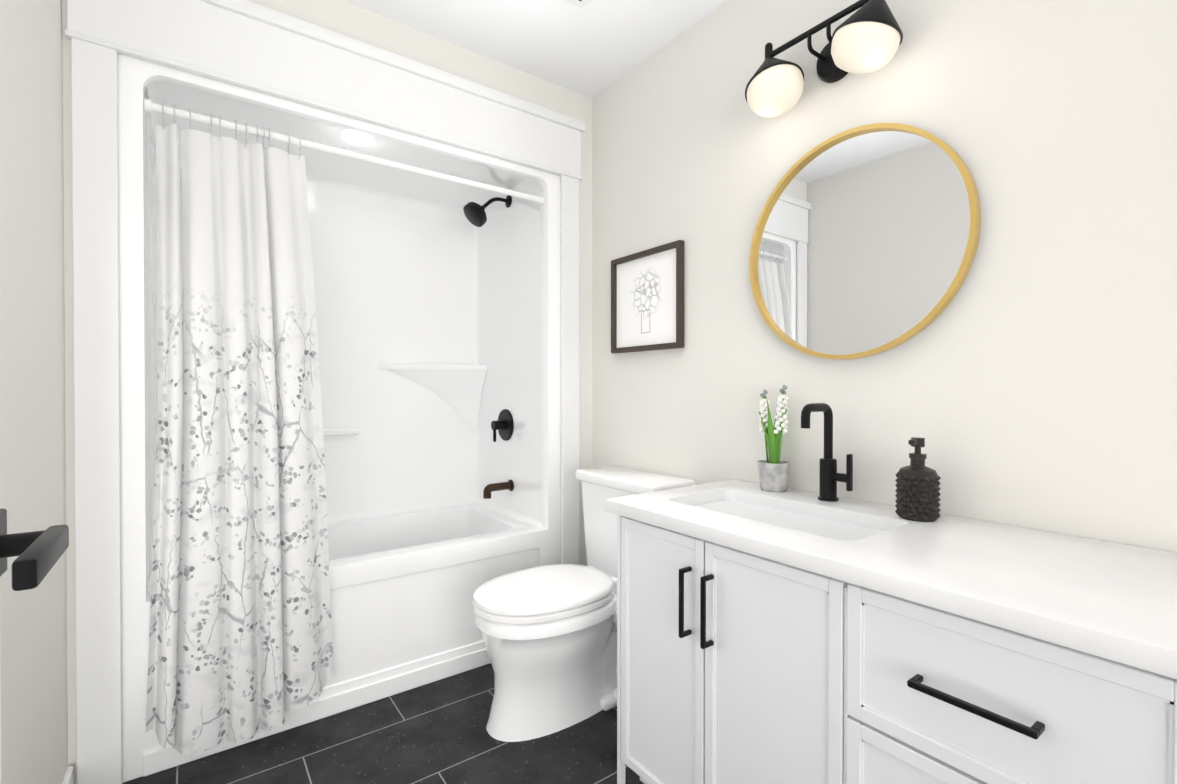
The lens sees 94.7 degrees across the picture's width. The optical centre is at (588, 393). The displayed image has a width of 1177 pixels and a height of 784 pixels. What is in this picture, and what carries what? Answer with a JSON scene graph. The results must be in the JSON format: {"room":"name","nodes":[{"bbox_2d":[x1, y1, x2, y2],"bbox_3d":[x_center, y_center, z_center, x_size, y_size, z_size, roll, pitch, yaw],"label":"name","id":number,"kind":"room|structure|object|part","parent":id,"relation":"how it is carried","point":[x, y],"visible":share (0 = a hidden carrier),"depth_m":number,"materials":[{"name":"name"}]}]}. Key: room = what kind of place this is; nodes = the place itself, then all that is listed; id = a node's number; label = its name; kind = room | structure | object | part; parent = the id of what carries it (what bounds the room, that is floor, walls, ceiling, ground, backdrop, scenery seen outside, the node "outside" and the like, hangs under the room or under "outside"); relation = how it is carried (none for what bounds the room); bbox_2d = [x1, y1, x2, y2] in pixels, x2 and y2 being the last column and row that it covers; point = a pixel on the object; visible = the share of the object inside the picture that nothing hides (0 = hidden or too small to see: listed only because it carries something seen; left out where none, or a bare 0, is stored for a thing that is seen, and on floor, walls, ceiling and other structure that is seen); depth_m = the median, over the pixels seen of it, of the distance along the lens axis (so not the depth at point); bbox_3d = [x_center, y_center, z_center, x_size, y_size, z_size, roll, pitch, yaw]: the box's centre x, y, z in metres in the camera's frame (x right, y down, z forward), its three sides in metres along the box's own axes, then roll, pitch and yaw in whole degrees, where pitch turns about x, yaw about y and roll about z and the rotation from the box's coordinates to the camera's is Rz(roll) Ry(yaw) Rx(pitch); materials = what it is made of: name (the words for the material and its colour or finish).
{"room":"bathroom","nodes":[
{"label":"bathroom","id":0,"kind":"room"},
{"bbox_2d":[0,0,67,783],"bbox_3d":[-1.097,-0.123,0.920,0.100,2.600,3.380,0,1,-36],"label":"door","id":1,"kind":"structure","parent":0,"point":[34,697],"depth_m":1.23,"materials":[{"name":"white paint"}]},
{"bbox_2d":[62,766,72,783],"bbox_3d":[-1.068,1.121,0.988,0.013,0.110,1.380,0,1,-36],"label":"baseboard","id":2,"kind":"structure","parent":1,"relation":"attached to","point":[68,778],"depth_m":1.49,"materials":[{"name":"white"}]},
{"bbox_2d":[62,0,76,783],"bbox_3d":[-1.734,-0.132,1.960,0.103,2.600,0.950,0,1,-36],"label":"wall","id":3,"kind":"structure","parent":0,"point":[69,374],"depth_m":1.55,"materials":[{"name":"white paint"}]},
{"bbox_2d":[122,663,643,783],"bbox_3d":[-0.300,1.212,1.515,2.075,0.080,3.380,0,1,-36],"label":"floor","id":4,"kind":"structure","parent":0,"point":[435,732],"depth_m":1.77,"materials":[{"name":"tile"}]},
{"bbox_2d":[117,53,560,782],"bbox_3d":[-1.006,0.042,2.412,1.590,2.245,0.828,0,1,-36],"label":"shower","id":5,"kind":"object","parent":4,"relation":"on","point":[437,303],"visible":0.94,"depth_m":2.62,"materials":[{"name":"white plastic"}]},
{"bbox_2d":[144,98,544,204],"bbox_3d":[-0.796,-0.899,2.111,1.445,0.037,0.037,0,1,-36],"label":"curtain rod","id":6,"kind":"object","parent":5,"relation":"attached to","point":[150,106],"visible":0.98,"depth_m":1.99,"materials":[{"name":"white metal"}]},
{"bbox_2d":[146,101,333,754],"bbox_3d":[-1.135,0.100,1.794,0.518,2.041,0.167,0,1,-36],"label":"curtain","id":7,"kind":"object","parent":6,"relation":"hanging from","point":[240,642],"visible":0.96,"depth_m":1.75,"materials":[{"name":"fabric"}]},
{"bbox_2d":[341,131,374,145],"bbox_3d":[-0.929,-1.029,2.189,0.128,0.008,0.128,0,1,-36],"label":"recessed light","id":8,"kind":"object","parent":5,"relation":"attached to","point":[350,137],"depth_m":2.20,"materials":[{"name":"white"}]},
{"bbox_2d":[323,364,486,435],"bbox_3d":[-0.986,0.039,2.796,0.947,0.385,0.136,0,1,-36],"label":"shelf","id":9,"kind":"object","parent":5,"relation":"attached to","point":[359,399],"depth_m":2.88,"materials":[{"name":"white plastic"}]},
{"bbox_3d":[-0.452,0.587,2.746,0.155,0.279,0.099,0,1,-36],"label":"spout","id":10,"kind":"part","parent":5,"relation":"part of","materials":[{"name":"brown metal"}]},
{"bbox_2d":[473,466,695,741],"bbox_3d":[-0.051,0.752,2.067,0.800,0.832,0.504,0,1,-36],"label":"toilet","id":11,"kind":"object","parent":4,"relation":"on","point":[549,634],"visible":0.69,"depth_m":1.89,"materials":[{"name":"white ceramic"}]},
{"bbox_3d":[-0.153,0.723,1.991,0.546,0.060,0.396,0,1,-36],"label":"seat","id":12,"kind":"part","parent":11,"relation":"part of","materials":[{"name":"white plastic"}]},
{"bbox_2d":[604,479,1176,783],"bbox_3d":[0.644,0.745,1.287,0.611,0.858,1.230,0,1,-36],"label":"bathroom vanity","id":13,"kind":"object","parent":4,"relation":"on","point":[791,636],"visible":1,"depth_m":1.05,"materials":[{"name":"white paint"}]},
{"bbox_2d":[757,385,789,491],"bbox_3d":[0.596,0.142,1.753,0.102,0.339,0.115,0,1,-36],"label":"potted plant","id":14,"kind":"object","parent":13,"relation":"on","point":[773,470],"visible":1,"depth_m":1.72,"materials":[{"name":"concrete"}]},
{"bbox_2d":[801,403,852,501],"bbox_3d":[0.675,0.171,1.544,0.158,0.284,0.098,0,1,-36],"label":"faucet","id":15,"kind":"object","parent":13,"relation":"on","point":[829,476],"visible":1,"depth_m":1.57,"materials":[{"name":"black metal"}]},
{"bbox_2d":[895,437,940,521],"bbox_3d":[0.829,0.214,1.366,0.099,0.202,0.099,0,1,-36],"label":"soap dispenser","id":16,"kind":"object","parent":13,"relation":"on","point":[917,495],"visible":1,"depth_m":1.34,"materials":[{"name":"black glass"}]},
{"bbox_2d":[248,0,562,113],"bbox_3d":[-1.045,-1.263,2.456,1.604,0.345,0.950,0,1,-36],"label":"wall","id":17,"kind":"structure","parent":0,"point":[345,18],"depth_m":2.14,"materials":[{"name":"white paint"}]},
{"bbox_2d":[64,0,584,783],"bbox_3d":[-0.753,-0.060,2.068,1.807,2.455,0.036,0,1,-36],"label":"door frame","id":18,"kind":"structure","parent":17,"relation":"attached to","point":[246,44],"depth_m":1.65,"materials":[{"name":"white wood"}]},
{"bbox_2d":[343,0,727,97],"bbox_3d":[-0.300,-1.468,1.494,2.075,0.080,3.380,0,1,-36],"label":"ceiling","id":19,"kind":"structure","parent":0,"point":[592,48],"depth_m":2.14,"materials":[{"name":"white paint"}]},
{"bbox_2d":[565,0,590,8],"bbox_3d":[-0.053,-1.423,1.812,0.280,0.013,0.280,0,1,-36],"label":"ceiling vent","id":20,"kind":"object","parent":19,"relation":"in","point":[581,4],"visible":1,"depth_m":1.97,"materials":[{"name":"white"}]},
{"bbox_2d":[563,87,591,565],"bbox_3d":[-0.331,-0.140,2.989,0.168,2.600,0.950,0,1,-36],"label":"wall","id":21,"kind":"structure","parent":0,"point":[576,105],"depth_m":2.63,"materials":[{"name":"white paint"}]},
{"bbox_2d":[592,0,1176,552],"bbox_3d":[0.496,-0.133,2.088,0.100,2.600,3.380,0,1,-36],"label":"wall","id":22,"kind":"structure","parent":0,"point":[1026,376],"depth_m":1.38,"materials":[{"name":"white paint"}]},
{"bbox_2d":[611,240,683,352],"bbox_3d":[0.242,-0.395,2.322,0.028,0.425,0.437,0,1,-36],"label":"picture frame","id":23,"kind":"object","parent":22,"relation":"attached to","point":[647,300],"visible":1,"depth_m":2.31,"materials":[{"name":"brown wood"}]},
{"bbox_2d":[745,0,902,117],"bbox_3d":[0.674,-0.991,1.582,0.201,0.233,0.458,0,1,-36],"label":"light","id":24,"kind":"object","parent":22,"relation":"attached to","point":[866,37],"visible":1,"depth_m":1.54,"materials":[{"name":"black"}]},
{"bbox_2d":[749,123,980,358],"bbox_3d":[0.764,-0.436,1.607,0.030,0.670,0.670,0,1,-36],"label":"mirror","id":25,"kind":"object","parent":22,"relation":"attached to","point":[865,240],"visible":0.96,"depth_m":1.56,"materials":[{"name":"gold metal"}]},
{"bbox_3d":[0.670,-0.117,0.182,1.875,2.600,0.100,0,1,-36],"label":"wall","id":26,"kind":"structure","parent":0,"visible":0},
{"bbox_2d":[0,509,68,783],"bbox_3d":[-0.264,0.152,0.144,0.091,2.038,0.820,0,1,-36],"label":"door","id":27,"kind":"structure","parent":26,"relation":"in","point":[39,553],"depth_m":0.41,"materials":[{"name":"white"}]},
{"bbox_3d":[-0.429,0.121,0.402,0.051,0.052,0.131,0,1,-36],"label":"handle","id":28,"kind":"part","parent":27,"relation":"part of","materials":[{"name":"black metal"}]}
]}

